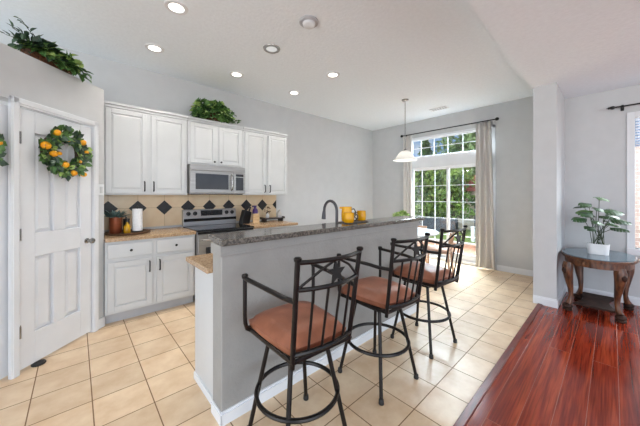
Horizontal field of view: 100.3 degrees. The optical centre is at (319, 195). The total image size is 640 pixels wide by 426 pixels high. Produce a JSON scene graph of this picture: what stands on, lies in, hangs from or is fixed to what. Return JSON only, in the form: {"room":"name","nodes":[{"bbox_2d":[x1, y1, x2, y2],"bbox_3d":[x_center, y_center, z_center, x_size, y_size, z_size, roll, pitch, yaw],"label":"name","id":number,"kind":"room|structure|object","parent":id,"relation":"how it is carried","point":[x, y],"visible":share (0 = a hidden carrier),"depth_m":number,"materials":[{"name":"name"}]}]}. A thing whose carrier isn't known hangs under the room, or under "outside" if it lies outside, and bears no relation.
{"room":"kitchen","nodes":[
{"label":"kitchen","id":0,"kind":"room"},
{"bbox_2d":[0,42,103,318],"bbox_3d":[-2.359,0.130,1.609,0.100,2.460,2.364,0,0,3],"label":"wall","id":1,"kind":"structure","parent":0,"point":[23,76],"depth_m":2.29,"materials":[{"name":"paint"}]},
{"bbox_2d":[0,104,7,378],"bbox_3d":[-2.353,0.335,1.672,0.035,2.010,0.670,0,0,3],"label":"door","id":2,"kind":"structure","parent":1,"relation":"in","point":[3,108],"depth_m":1.97,"materials":[{"name":"white paint"}]},
{"bbox_2d":[0,134,8,166],"bbox_3d":[-2.264,-0.344,1.679,0.129,0.493,0.474,0,0,3],"label":"wreath","id":3,"kind":"object","parent":2,"relation":"attached to","point":[3,144],"visible":1,"depth_m":1.88,"materials":[{"name":"green plant"}]},
{"bbox_2d":[0,16,92,82],"bbox_3d":[-2.333,-1.218,2.259,0.318,0.340,0.678,0,0,3],"label":"plant","id":4,"kind":"object","parent":1,"relation":"on","point":[39,48],"visible":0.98,"depth_m":2.21,"materials":[{"name":"green plant"}]},
{"bbox_2d":[8,95,98,379],"bbox_3d":[-2.314,0.310,2.339,0.124,2.100,0.737,0,0,3],"label":"door frame","id":5,"kind":"structure","parent":1,"relation":"attached to","point":[14,103],"depth_m":1.99,"materials":[{"name":"white paint"}]},
{"bbox_2d":[19,108,94,369],"bbox_3d":[-2.262,0.335,2.329,0.107,2.010,0.633,0,0,3],"label":"door","id":6,"kind":"structure","parent":1,"relation":"in","point":[55,239],"depth_m":2.27,"materials":[{"name":"white paint"}]},
{"bbox_2d":[38,125,93,181],"bbox_3d":[-2.204,-0.366,2.332,0.141,0.492,0.488,0,0,3],"label":"wreath","id":7,"kind":"object","parent":6,"relation":"attached to","point":[48,155],"visible":1,"depth_m":2.29,"materials":[{"name":"green plant"}]},
{"bbox_2d":[99,184,103,195],"bbox_3d":[-2.252,-0.058,2.745,0.011,0.115,0.070,0,0,2],"label":"light switch","id":8,"kind":"object","parent":1,"relation":"attached to","point":[101,186],"visible":0.88,"depth_m":2.75,"materials":[{"name":"white paint"}]},
{"bbox_2d":[99,316,104,328],"bbox_3d":[-2.250,1.310,2.747,0.014,0.100,0.080,0,0,3],"label":"baseboard","id":9,"kind":"structure","parent":1,"relation":"attached to","point":[101,320],"depth_m":2.75,"materials":[{"name":"white paint"}]},
{"bbox_2d":[109,217,122,233],"bbox_3d":[-2.349,0.340,3.069,0.128,0.192,0.127,0,0,-42],"label":"pot","id":10,"kind":"object","parent":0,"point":[115,223],"depth_m":3.02,"materials":[{"name":"orange ceramic"}]},
{"bbox_2d":[0,31,372,231],"bbox_3d":[-1.833,-0.155,4.068,8.780,3.030,0.120,0,0,-42],"label":"wall","id":11,"kind":"structure","parent":0,"point":[327,159],"depth_m":5.21,"materials":[{"name":"paint"}]},
{"bbox_2d":[104,100,187,194],"bbox_3d":[-2.205,-0.538,3.398,0.890,1.063,0.365,0,0,-42],"label":"upper cabinet","id":12,"kind":"object","parent":11,"relation":"attached to","point":[145,149],"visible":0.92,"depth_m":3.25,"materials":[{"name":"white paint"}]},
{"bbox_2d":[104,195,275,229],"bbox_3d":[-1.731,0.190,4.069,2.499,0.460,0.016,0,0,-42],"label":"backsplash","id":13,"kind":"structure","parent":11,"relation":"attached to","point":[158,210],"depth_m":3.77,"materials":[{"name":"tile"}]},
{"bbox_2d":[187,116,242,167],"bbox_3d":[-1.582,-0.750,3.972,0.796,0.640,0.359,0,0,-42],"label":"upper cabinet","id":14,"kind":"object","parent":11,"relation":"attached to","point":[209,142],"visible":0.93,"depth_m":3.83,"materials":[{"name":"white paint"}]},
{"bbox_2d":[189,97,241,123],"bbox_3d":[-1.560,-1.235,3.956,0.728,0.381,0.403,0,0,-42],"label":"ivy plant","id":15,"kind":"object","parent":14,"relation":"on","point":[213,110],"visible":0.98,"depth_m":3.85,"materials":[{"name":"green plant"}]},
{"bbox_2d":[187,164,244,194],"bbox_3d":[-1.547,-0.216,3.934,0.784,0.407,0.460,0,0,-42],"label":"microwave","id":16,"kind":"object","parent":14,"relation":"attached to","point":[201,179],"visible":0.96,"depth_m":3.76,"materials":[{"name":"silver metal"}]},
{"bbox_2d":[242,126,287,194],"bbox_3d":[-0.973,-0.538,4.523,0.838,1.063,0.365,0,0,-42],"label":"upper cabinet","id":17,"kind":"object","parent":11,"relation":"attached to","point":[264,152],"visible":0.93,"depth_m":4.38,"materials":[{"name":"white paint"}]},
{"bbox_2d":[0,0,532,130],"bbox_3d":[-0.649,-1.730,2.772,8.780,0.120,3.590,0,0,-42],"label":"ceiling","id":18,"kind":"structure","parent":0,"point":[432,54],"depth_m":3.03,"materials":[{"name":"white paint"}]},
{"bbox_2d":[145,43,163,52],"bbox_3d":[-1.870,-1.663,3.019,0.192,0.013,0.192,0,0,-42],"label":"recessed light","id":19,"kind":"object","parent":18,"relation":"in","point":[152,47],"visible":1,"depth_m":3.01,"materials":[{"name":"white paint"}]},
{"bbox_2d":[164,0,187,14],"bbox_3d":[-1.273,-1.663,2.365,0.192,0.013,0.192,0,0,-42],"label":"recessed light","id":20,"kind":"object","parent":18,"relation":"in","point":[174,6],"visible":1,"depth_m":2.36,"materials":[{"name":"white paint"}]},
{"bbox_2d":[229,71,243,77],"bbox_3d":[-1.146,-1.663,3.673,0.192,0.013,0.192,0,0,-42],"label":"recessed light","id":21,"kind":"object","parent":18,"relation":"in","point":[237,74],"visible":1,"depth_m":3.67,"materials":[{"name":"white paint"}]},
{"bbox_2d":[263,44,279,53],"bbox_3d":[-0.549,-1.663,3.033,0.192,0.013,0.192,0,0,-42],"label":"recessed light","id":22,"kind":"object","parent":18,"relation":"in","point":[269,48],"visible":1,"depth_m":3.02,"materials":[{"name":"silver metal"}]},
{"bbox_2d":[288,90,299,94],"bbox_3d":[-0.419,-1.663,4.330,0.192,0.013,0.192,0,0,-42],"label":"recessed light","id":23,"kind":"object","parent":18,"relation":"in","point":[292,92],"visible":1,"depth_m":4.31,"materials":[{"name":"white paint"}]},
{"bbox_2d":[299,15,317,28],"bbox_3d":[-0.107,-1.645,2.564,0.184,0.051,0.184,0,0,-42],"label":"smoke detector","id":24,"kind":"object","parent":18,"relation":"attached to","point":[307,21],"visible":1,"depth_m":2.52,"materials":[{"name":"white paint"}]},
{"bbox_2d":[326,71,339,77],"bbox_3d":[0.178,-1.663,3.683,0.192,0.013,0.192,0,0,-42],"label":"recessed light","id":25,"kind":"object","parent":18,"relation":"in","point":[333,74],"visible":1,"depth_m":3.67,"materials":[{"name":"white paint"}]},
{"bbox_2d":[393,99,416,161],"bbox_3d":[1.486,-1.141,4.661,0.410,1.058,0.410,0,0,-42],"label":"pendant lamp","id":26,"kind":"object","parent":18,"relation":"hanging from","point":[403,156],"visible":1,"depth_m":4.58,"materials":[{"name":"white glass"}]},
{"bbox_2d":[429,106,448,111],"bbox_3d":[2.286,-1.665,5.134,0.140,0.010,0.320,0,0,-42],"label":"ceiling vent","id":27,"kind":"object","parent":18,"relation":"in","point":[445,107],"visible":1,"depth_m":5.12,"materials":[{"name":"white metal"}]},
{"bbox_2d":[0,258,536,425],"bbox_3d":[-0.626,1.410,2.732,8.760,0.100,3.680,0,0,-42],"label":"floor","id":28,"kind":"structure","parent":0,"point":[139,370],"depth_m":2.03,"materials":[{"name":"tile"}]},
{"bbox_2d":[31,359,45,366],"bbox_3d":[-2.269,1.351,2.154,0.090,0.018,0.090,0,0,-42],"label":"door stop","id":29,"kind":"object","parent":28,"relation":"on","point":[42,361],"visible":1,"depth_m":2.14,"materials":[{"name":"rubber"}]},
{"bbox_2d":[104,234,194,323],"bbox_3d":[-2.096,0.924,3.277,0.887,0.872,0.689,0,0,-42],"label":"base cabinet","id":30,"kind":"object","parent":28,"relation":"on","point":[142,276],"visible":0.92,"depth_m":3.01,"materials":[{"name":"white paint"}]},
{"bbox_2d":[104,227,195,242],"bbox_3d":[-2.098,0.467,3.282,0.893,0.038,0.657,0,0,-42],"label":"countertop","id":31,"kind":"structure","parent":30,"relation":"on","point":[174,231],"depth_m":3.11,"materials":[{"name":"beige stone"}]},
{"bbox_2d":[104,229,149,235],"bbox_3d":[-2.267,0.434,3.157,0.450,0.026,0.450,0,0,-42],"label":"tray","id":32,"kind":"object","parent":31,"relation":"on","point":[122,233],"visible":0.7,"depth_m":3.04,"materials":[{"name":"brown wood"}]},
{"bbox_2d":[104,210,129,233],"bbox_3d":[-2.340,0.295,3.083,0.284,0.281,0.306,0,0,-42],"label":"potted succulent","id":33,"kind":"object","parent":32,"relation":"on","point":[115,218],"visible":0.98,"depth_m":3.02,"materials":[{"name":"brown ceramic"}]},
{"bbox_2d":[123,217,129,231],"bbox_3d":[-2.321,0.345,3.202,0.070,0.180,0.069,0,0,-42],"label":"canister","id":34,"kind":"object","parent":32,"relation":"on","point":[124,222],"visible":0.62,"depth_m":3.17,"materials":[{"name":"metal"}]},
{"bbox_2d":[124,219,130,232],"bbox_3d":[-2.228,0.353,3.085,0.068,0.165,0.067,0,0,-42],"label":"oil bottle","id":35,"kind":"object","parent":32,"relation":"on","point":[127,228],"visible":0.88,"depth_m":3.07,"materials":[{"name":"yellow glass"}]},
{"bbox_2d":[131,205,142,231],"bbox_3d":[-2.200,0.278,3.218,0.124,0.315,0.124,0,0,-42],"label":"paper towel","id":36,"kind":"object","parent":32,"relation":"on","point":[137,214],"visible":0.99,"depth_m":3.18,"materials":[{"name":"white paper"}]},
{"bbox_2d":[194,267,212,403],"bbox_3d":[0.058,0.926,2.628,2.340,0.868,0.400,0,0,-42],"label":"base cabinet","id":37,"kind":"object","parent":28,"relation":"on","point":[203,373],"visible":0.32,"depth_m":1.85,"materials":[{"name":"white paint"}]},
{"bbox_2d":[186,253,212,273],"bbox_3d":[0.034,0.472,2.632,2.400,0.035,0.438,0,0,-42],"label":"countertop","id":38,"kind":"structure","parent":37,"relation":"on","point":[204,262],"depth_m":1.84,"materials":[{"name":"beige stone"}]},
{"bbox_2d":[322,199,337,221],"bbox_3d":[0.127,0.247,2.726,0.121,0.414,0.240,0,0,-42],"label":"faucet","id":39,"kind":"object","parent":38,"relation":"on","point":[330,200],"visible":0.59,"depth_m":2.68,"materials":[{"name":"silver metal"}]},
{"bbox_2d":[182,208,253,298],"bbox_3d":[-1.445,0.782,3.822,0.784,1.155,0.736,0,0,-42],"label":"range","id":40,"kind":"object","parent":28,"relation":"on","point":[205,222],"visible":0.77,"depth_m":3.82,"materials":[{"name":"silver metal"}]},
{"bbox_2d":[183,223,253,231],"bbox_3d":[-1.447,0.450,3.824,0.784,0.016,0.600,0,0,-42],"label":"cooktop","id":41,"kind":"object","parent":40,"relation":"in","point":[201,227],"depth_m":3.77,"materials":[{"name":"black glass"}]},
{"bbox_2d":[253,225,295,229],"bbox_3d":[-0.881,0.924,4.387,0.785,0.872,0.689,0,0,-42],"label":"base cabinet","id":42,"kind":"object","parent":28,"relation":"on","point":[291,225],"visible":0.02,"depth_m":4.14,"materials":[{"name":"white paint"}]},
{"bbox_2d":[245,220,297,228],"bbox_3d":[-0.881,0.467,4.394,0.805,0.038,0.657,0,0,-42],"label":"countertop","id":43,"kind":"structure","parent":42,"relation":"on","point":[270,223],"depth_m":4.27,"materials":[{"name":"beige stone"}]},
{"bbox_2d":[239,206,251,223],"bbox_3d":[-1.200,0.306,4.294,0.186,0.282,0.110,0,0,-42],"label":"knife block","id":44,"kind":"object","parent":43,"relation":"on","point":[245,216],"visible":0.94,"depth_m":4.25,"materials":[{"name":"black wood"}]},
{"bbox_2d":[252,205,257,222],"bbox_3d":[-1.050,0.304,4.322,0.098,0.285,0.094,0,0,-42],"label":"spray bottle","id":45,"kind":"object","parent":43,"relation":"on","point":[255,210],"visible":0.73,"depth_m":4.29,"materials":[{"name":"purple plastic"}]},
{"bbox_2d":[253,213,258,223],"bbox_3d":[-1.012,0.366,4.222,0.110,0.160,0.018,0,0,-42],"label":"cutting board","id":46,"kind":"object","parent":43,"relation":"on","point":[255,216],"visible":1,"depth_m":4.22,"materials":[{"name":"brown wood"}]},
{"bbox_2d":[260,216,284,221],"bbox_3d":[-0.820,0.407,4.613,0.410,0.080,0.160,0,0,-42],"label":"serving stand","id":47,"kind":"object","parent":43,"relation":"on","point":[282,217],"visible":0.81,"depth_m":4.55,"materials":[{"name":"black metal"}]},
{"bbox_2d":[264,206,270,217],"bbox_3d":[-0.890,0.281,4.526,0.117,0.201,0.108,0,0,-42],"label":"bud vase","id":48,"kind":"object","parent":47,"relation":"on","point":[267,214],"visible":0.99,"depth_m":4.52,"materials":[{"name":"white ceramic"}]},
{"bbox_2d":[276,209,281,216],"bbox_3d":[-0.720,0.314,4.689,0.080,0.135,0.064,0,0,-42],"label":"house ornament","id":49,"kind":"object","parent":47,"relation":"on","point":[278,214],"visible":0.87,"depth_m":4.67,"materials":[{"name":"ceramic"}]},
{"bbox_2d":[241,246,362,425],"bbox_3d":[-0.093,0.813,1.460,0.514,1.094,0.585,0,0,-38],"label":"bar stool","id":50,"kind":"object","parent":28,"relation":"on","point":[301,330],"visible":1,"depth_m":1.35,"materials":[{"name":"metal"}]},
{"bbox_2d":[337,232,429,405],"bbox_3d":[0.469,0.813,1.979,0.514,1.094,0.585,0,0,-38],"label":"bar stool","id":51,"kind":"object","parent":28,"relation":"on","point":[379,294],"visible":0.93,"depth_m":1.85,"materials":[{"name":"metal"}]},
{"bbox_2d":[418,225,426,262],"bbox_3d":[1.789,0.978,5.181,0.449,0.766,0.420,0,0,-42],"label":"dining chair","id":52,"kind":"object","parent":28,"relation":"on","point":[419,226],"visible":0.04,"depth_m":5.17,"materials":[{"name":"brown wood"}]},
{"bbox_2d":[418,228,438,236],"bbox_3d":[1.445,0.985,4.705,1.200,0.747,1.200,0,0,-42],"label":"dining table","id":53,"kind":"object","parent":28,"relation":"on","point":[421,231],"visible":0.16,"depth_m":4.42,"materials":[{"name":"white wood"}]},
{"bbox_2d":[392,209,409,216],"bbox_3d":[1.433,0.427,4.688,0.367,0.369,0.365,0,0,-42],"label":"table plant","id":54,"kind":"object","parent":53,"relation":"on","point":[399,213],"visible":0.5,"depth_m":4.64,"materials":[{"name":"green plant"}]},
{"bbox_2d":[390,225,467,358],"bbox_3d":[1.003,0.813,2.467,0.514,1.094,0.585,0,0,-37],"label":"bar stool","id":55,"kind":"object","parent":28,"relation":"on","point":[434,276],"visible":0.77,"depth_m":2.33,"materials":[{"name":"metal"}]},
{"bbox_2d":[427,232,454,271],"bbox_3d":[1.985,0.978,4.475,0.449,0.766,0.420,0,0,34],"label":"dining chair","id":56,"kind":"object","parent":28,"relation":"on","point":[429,247],"visible":0.48,"depth_m":4.38,"materials":[{"name":"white wood"}]},
{"bbox_2d":[427,245,451,252],"bbox_3d":[1.973,0.889,4.483,0.390,0.039,0.390,0,0,34],"label":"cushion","id":57,"kind":"object","parent":56,"relation":"on","point":[430,247],"depth_m":4.38,"materials":[{"name":"beige fabric"}]},
{"bbox_2d":[213,226,417,411],"bbox_3d":[0.243,0.828,2.429,2.365,1.065,0.140,0,0,-42],"label":"wall","id":58,"kind":"structure","parent":0,"point":[238,355],"depth_m":1.78,"materials":[{"name":"paint"}]},
{"bbox_2d":[211,399,221,425],"bbox_3d":[-0.629,1.323,1.623,0.010,0.075,0.154,0,0,-42],"label":"baseboard","id":59,"kind":"structure","parent":58,"relation":"attached to","point":[215,411],"depth_m":1.62,"materials":[{"name":"white paint"}]},
{"bbox_2d":[211,221,418,256],"bbox_3d":[0.248,0.328,2.423,2.389,0.065,0.156,0,0,-42],"label":"trim","id":60,"kind":"structure","parent":58,"relation":"attached to","point":[216,249],"depth_m":1.94,"materials":[{"name":"paint"}]},
{"bbox_2d":[209,216,424,246],"bbox_3d":[0.259,0.276,2.471,2.484,0.037,0.300,0,0,-42],"label":"countertop","id":61,"kind":"structure","parent":58,"relation":"on","point":[252,236],"depth_m":1.96,"materials":[{"name":"grey stone"}]},
{"bbox_2d":[338,220,367,223],"bbox_3d":[0.318,0.253,2.566,0.320,0.008,0.160,0,0,-42],"label":"tray","id":62,"kind":"object","parent":61,"relation":"on","point":[356,221],"visible":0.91,"depth_m":2.55,"materials":[{"name":"black metal"}]},
{"bbox_2d":[340,207,355,221],"bbox_3d":[0.267,0.178,2.569,0.122,0.140,0.115,0,0,-44],"label":"pitcher","id":63,"kind":"object","parent":62,"relation":"on","point":[344,209],"visible":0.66,"depth_m":2.53,"materials":[{"name":"yellow ceramic"}]},
{"bbox_2d":[343,212,357,222],"bbox_3d":[0.276,0.203,2.459,0.127,0.090,0.100,0,0,-34],"label":"mug","id":64,"kind":"object","parent":62,"relation":"on","point":[348,217],"visible":1,"depth_m":2.41,"materials":[{"name":"yellow ceramic"}]},
{"bbox_2d":[354,210,365,220],"bbox_3d":[0.402,0.201,2.686,0.122,0.095,0.094,0,0,18],"label":"mug","id":65,"kind":"object","parent":62,"relation":"on","point":[361,214],"visible":0.94,"depth_m":2.64,"materials":[{"name":"yellow ceramic"}]},
{"bbox_2d":[219,304,416,425],"bbox_3d":[0.290,1.320,2.368,2.377,0.080,0.014,0,0,-42],"label":"baseboard","id":66,"kind":"structure","parent":58,"relation":"attached to","point":[242,407],"depth_m":1.92,"materials":[{"name":"white paint"}]},
{"bbox_2d":[373,96,532,270],"bbox_3d":[2.585,-0.155,5.652,0.120,3.030,3.500,0,0,-42],"label":"wall","id":67,"kind":"structure","parent":0,"point":[514,126],"depth_m":4.79,"materials":[{"name":"paint"}]},
{"bbox_2d":[400,117,498,137],"bbox_3d":[2.555,-1.368,5.506,0.119,0.070,1.961,0,0,-42],"label":"curtain rod","id":68,"kind":"object","parent":67,"relation":"attached to","point":[496,118],"visible":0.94,"depth_m":5.33,"materials":[{"name":"black metal"}]},
{"bbox_2d":[403,135,411,215],"bbox_3d":[1.997,-0.013,6.076,0.094,2.685,0.220,0,0,-42],"label":"curtain","id":69,"kind":"object","parent":68,"relation":"hanging from","point":[407,141],"visible":0.59,"depth_m":6.06,"materials":[{"name":"fabric"}]},
{"bbox_2d":[475,121,494,269],"bbox_3d":[3.049,-0.013,4.923,0.111,2.685,0.319,0,0,-42],"label":"curtain","id":70,"kind":"object","parent":68,"relation":"hanging from","point":[484,208],"visible":1,"depth_m":4.95,"materials":[{"name":"fabric"}]},
{"bbox_2d":[412,124,495,269],"bbox_3d":[2.661,0.030,5.558,0.125,2.660,1.740,0,0,-42],"label":"door","id":71,"kind":"structure","parent":67,"relation":"in","point":[462,160],"depth_m":5.47,"materials":[{"name":"white paint"}]},
{"bbox_2d":[412,128,491,157],"bbox_3d":[2.659,-1.055,5.556,0.040,0.400,1.640,0,0,-42],"label":"window","id":72,"kind":"structure","parent":71,"relation":"attached to","point":[421,140],"depth_m":5.55,"materials":[{"name":"white paint"}]},
{"bbox_2d":[497,265,532,276],"bbox_3d":[3.466,1.310,4.587,0.014,0.100,0.740,0,0,-42],"label":"baseboard","id":73,"kind":"structure","parent":67,"relation":"attached to","point":[499,267],"depth_m":4.65,"materials":[{"name":"white paint"}]},
{"bbox_2d":[533,82,564,299],"bbox_3d":[3.332,-0.155,3.818,1.490,3.030,0.235,0,0,-42],"label":"wall column","id":74,"kind":"structure","parent":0,"point":[548,100],"depth_m":3.32,"materials":[{"name":"paint"}]},
{"bbox_2d":[533,295,555,307],"bbox_3d":[2.780,1.310,3.307,0.014,0.100,0.225,0,0,-42],"label":"baseboard","id":75,"kind":"structure","parent":74,"relation":"attached to","point":[545,301],"depth_m":3.30,"materials":[{"name":"white paint"}]},
{"bbox_2d":[465,292,639,425],"bbox_3d":[2.307,1.410,-0.873,8.230,0.100,5.600,0,0,-42],"label":"floor","id":76,"kind":"structure","parent":0,"point":[580,366],"depth_m":2.01,"materials":[{"name":"brown wood"}]},
{"bbox_2d":[453,303,542,425],"bbox_3d":[0.066,1.355,0.884,7.290,0.010,0.047,0,0,-42],"label":"threshold","id":77,"kind":"object","parent":76,"relation":"on","point":[474,402],"visible":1,"depth_m":2.00,"materials":[{"name":"red wood"}]},
{"bbox_2d":[561,248,639,323],"bbox_3d":[3.331,1.030,3.204,0.910,0.661,0.650,0,0,-42],"label":"side table","id":78,"kind":"object","parent":76,"relation":"on","point":[622,265],"visible":0.93,"depth_m":3.11,"materials":[{"name":"brown wood"}]},
{"bbox_2d":[572,292,614,312],"bbox_3d":[3.321,1.271,3.215,0.580,0.022,0.367,0,0,-42],"label":"shelf","id":79,"kind":"object","parent":78,"relation":"attached to","point":[600,302],"depth_m":3.17,"materials":[{"name":"brown wood"}]},
{"bbox_2d":[571,197,631,255],"bbox_3d":[3.340,0.358,3.180,0.530,0.680,0.496,0,0,-42],"label":"potted plant","id":80,"kind":"object","parent":78,"relation":"on","point":[598,248],"visible":1,"depth_m":3.15,"materials":[{"name":"green plant"}]},
{"bbox_2d":[467,0,639,98],"bbox_3d":[2.480,-1.580,-0.654,8.780,0.420,5.690,0,0,-42],"label":"ceiling","id":81,"kind":"structure","parent":0,"point":[586,47],"depth_m":2.33,"materials":[{"name":"white paint"}]},
{"bbox_2d":[565,84,639,297],"bbox_3d":[4.691,-0.005,2.560,0.120,2.730,3.455,0,0,-42],"label":"wall","id":82,"kind":"structure","parent":0,"point":[595,135],"depth_m":3.56,"materials":[{"name":"paint"}]},
{"bbox_2d":[556,284,565,308],"bbox_3d":[3.171,1.310,3.502,0.854,0.100,0.014,0,0,-42],"label":"baseboard","id":83,"kind":"structure","parent":82,"relation":"attached to","point":[562,293],"depth_m":3.41,"materials":[{"name":"white paint"}]},
{"bbox_2d":[566,285,639,305],"bbox_3d":[4.646,1.310,2.510,0.014,0.100,3.441,0,0,-42],"label":"baseboard","id":84,"kind":"structure","parent":82,"relation":"attached to","point":[635,300],"depth_m":3.50,"materials":[{"name":"white paint"}]},
{"bbox_2d":[607,103,639,110],"bbox_3d":[4.234,-1.106,2.888,0.111,0.062,1.555,0,0,-42],"label":"curtain rod","id":85,"kind":"object","parent":82,"relation":"attached to","point":[621,106],"visible":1,"depth_m":3.36,"materials":[{"name":"black metal"}]},
{"bbox_2d":[627,111,639,255],"bbox_3d":[4.344,-0.150,2.902,0.130,1.780,1.328,0,0,-42],"label":"window","id":86,"kind":"structure","parent":82,"relation":"in","point":[631,116],"depth_m":3.33,"materials":[{"name":"white paint"}]},
{"bbox_2d":[635,119,639,145],"bbox_3d":[4.336,-0.788,2.900,0.035,0.326,1.175,0,0,-42],"label":"blind","id":87,"kind":"object","parent":86,"relation":"attached to","point":[637,123],"depth_m":3.32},
{"label":"outside","id":88,"kind":"structure","parent":0,"visible":0},
{"bbox_2d":[429,215,475,242],"bbox_3d":[11.201,1.540,23.770,31.400,0.080,60.000,0,0,-42],"label":"ground","id":89,"kind":"structure","parent":88,"point":[468,232],"depth_m":9.54,"materials":[{"name":"green plant"}]},
{"bbox_2d":[415,140,432,176],"bbox_3d":[6.834,-1.073,17.081,2.475,5.381,2.352,0,0,-42],"label":"conifer tree","id":90,"kind":"object","parent":89,"relation":"on","point":[425,151],"visible":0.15,"depth_m":16.88,"materials":[{"name":"green plant"}]},
{"bbox_2d":[415,191,441,217],"bbox_3d":[5.024,0.664,12.581,1.428,1.713,1.335,0,0,-42],"label":"shrub","id":91,"kind":"object","parent":89,"relation":"on","point":[428,207],"visible":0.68,"depth_m":12.35,"materials":[{"name":"green plant"}]},
{"bbox_2d":[415,168,454,218],"bbox_3d":[5.878,-0.091,13.582,2.451,3.711,2.731,0,0,-42],"label":"tree","id":92,"kind":"object","parent":89,"relation":"on","point":[418,177],"visible":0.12,"depth_m":13.37,"materials":[{"name":"green plant"}]},
{"bbox_2d":[419,218,457,232],"bbox_3d":[-1.294,1.210,17.878,0.280,0.620,19.850,0,0,-42],"label":"wall","id":93,"kind":"structure","parent":89,"relation":"on","point":[436,224],"depth_m":10.98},
{"bbox_2d":[418,237,475,244],"bbox_3d":[3.672,1.515,8.770,0.250,0.190,20.000,0,0,-42],"label":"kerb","id":94,"kind":"object","parent":89,"relation":"on","point":[418,237],"visible":0.11,"depth_m":8.24,"materials":[{"name":"concrete"}]},
{"bbox_2d":[419,167,474,218],"bbox_3d":[5.911,-0.099,12.320,2.709,3.228,2.697,0,0,-42],"label":"tree","id":95,"kind":"object","parent":89,"relation":"on","point":[455,177],"visible":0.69,"depth_m":11.70,"materials":[{"name":"green plant"}]},
{"bbox_2d":[431,132,475,174],"bbox_3d":[7.994,-1.703,14.829,3.244,6.432,2.683,0,0,45],"label":"shade tree","id":96,"kind":"object","parent":89,"relation":"on","point":[468,146],"visible":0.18,"depth_m":14.42,"materials":[{"name":"green plant"}]},
{"bbox_2d":[455,175,475,229],"bbox_3d":[7.514,0.285,11.940,2.400,2.450,2.300,0,0,-42],"label":"tree","id":97,"kind":"object","parent":89,"relation":"on","point":[471,222],"visible":0.15,"depth_m":11.80,"materials":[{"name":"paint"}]},
{"bbox_2d":[470,226,474,241],"bbox_3d":[5.012,1.265,8.748,0.130,0.490,0.130,0,0,-42],"label":"post","id":98,"kind":"object","parent":89,"relation":"on","point":[471,227],"visible":0.78,"depth_m":8.70,"materials":[{"name":"white paint"}]},
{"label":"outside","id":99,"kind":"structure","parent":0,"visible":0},
{"bbox_2d":[428,240,475,255],"bbox_3d":[2.575,1.525,7.768,2.720,0.170,20.000,0,0,-42],"label":"patio","id":100,"kind":"structure","parent":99,"point":[468,249],"depth_m":7.25,"materials":[{"name":"beige concrete"}]},
{"bbox_2d":[635,146,639,247],"bbox_3d":[7.551,0.310,3.002,0.200,2.400,6.250,0,0,-42],"label":"wall","id":101,"kind":"structure","parent":100,"relation":"on","point":[637,148],"depth_m":4.83,"materials":[{"name":"brick"}]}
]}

